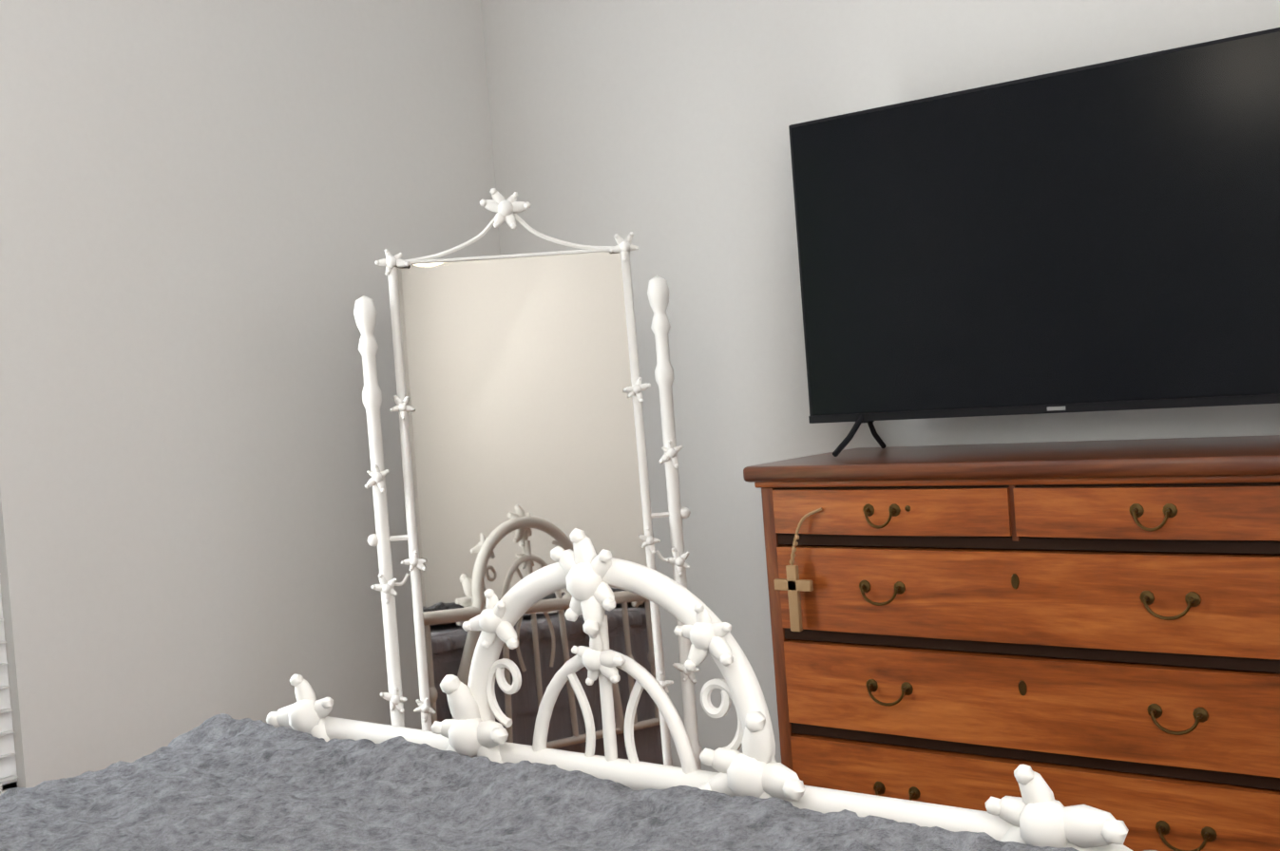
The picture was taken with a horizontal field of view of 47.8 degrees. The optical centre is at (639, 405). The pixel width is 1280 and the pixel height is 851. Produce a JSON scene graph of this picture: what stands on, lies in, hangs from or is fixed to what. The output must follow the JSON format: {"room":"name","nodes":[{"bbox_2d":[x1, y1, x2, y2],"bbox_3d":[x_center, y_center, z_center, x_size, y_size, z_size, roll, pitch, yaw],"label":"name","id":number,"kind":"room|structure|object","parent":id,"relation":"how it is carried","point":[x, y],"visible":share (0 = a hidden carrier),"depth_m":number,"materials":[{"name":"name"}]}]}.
{"room":"bedroom","nodes":[
{"label":"bedroom","id":0,"kind":"room"},
{"bbox_2d":[0,0,500,788],"bbox_3d":[-1.593,-0.033,2.507,0.120,2.700,4.010,-3,2,39],"label":"wall","id":1,"kind":"structure","parent":0,"point":[211,211],"depth_m":3.19,"materials":[{"name":"paint"}]},
{"bbox_2d":[0,584,18,791],"bbox_3d":[-1.539,0.053,2.542,0.112,1.542,0.780,-3,2,39],"label":"window","id":2,"kind":"structure","parent":1,"relation":"in","point":[8,766],"depth_m":2.84,"materials":[{"name":"white"}]},
{"bbox_2d":[0,595,18,795],"bbox_3d":[-1.525,0.042,2.530,0.074,1.514,0.756,-3,2,39],"label":"window blinds","id":3,"kind":"object","parent":2,"relation":"attached to","point":[4,734],"visible":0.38,"depth_m":2.82,"materials":[{"name":"white"}]},
{"bbox_2d":[480,0,1279,773],"bbox_3d":[1.585,-0.272,2.415,4.930,2.700,0.120,-3,2,39],"label":"wall","id":4,"kind":"structure","parent":0,"point":[659,129],"depth_m":3.46,"materials":[{"name":"paint"}]},
{"bbox_3d":[0.347,1.237,1.035,5.230,0.060,4.370,-3,2,39],"label":"floor","id":5,"kind":"structure","parent":0,"visible":0},
{"bbox_2d":[353,188,702,770],"bbox_3d":[-0.219,0.371,3.019,0.673,1.661,0.498,-4,1,-7],"label":"mirror","id":6,"kind":"object","parent":5,"relation":"on","point":[519,397],"visible":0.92,"depth_m":3.02,"materials":[{"name":"white metal"}]},
{"bbox_2d":[0,528,1157,850],"bbox_3d":[-0.723,0.515,0.925,1.603,1.545,2.241,-3,2,39],"label":"bed","id":7,"kind":"object","parent":5,"relation":"on","point":[304,772],"visible":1,"depth_m":1.69,"materials":[{"name":"white metal"}]},
{"bbox_2d":[0,712,1157,850],"bbox_3d":[-0.253,0.559,1.496,1.604,0.250,0.558,-3,2,39],"label":"throw","id":8,"kind":"object","parent":7,"relation":"on","point":[225,783],"depth_m":1.68,"materials":[{"name":"grey fabric"}]},
{"bbox_2d":[743,435,1279,850],"bbox_3d":[0.813,0.608,2.714,1.124,1.050,0.453,-3,2,39],"label":"dresser","id":9,"kind":"object","parent":5,"relation":"on","point":[1095,624],"visible":0.94,"depth_m":2.54,"materials":[{"name":"brown wood"}]},
{"bbox_2d":[788,27,1279,457],"bbox_3d":[0.795,-0.272,2.754,1.100,0.702,0.276,-3,2,39],"label":"tv","id":10,"kind":"object","parent":9,"relation":"on","point":[1103,237],"visible":0.96,"depth_m":2.71,"materials":[{"name":"black plastic"}]}
]}

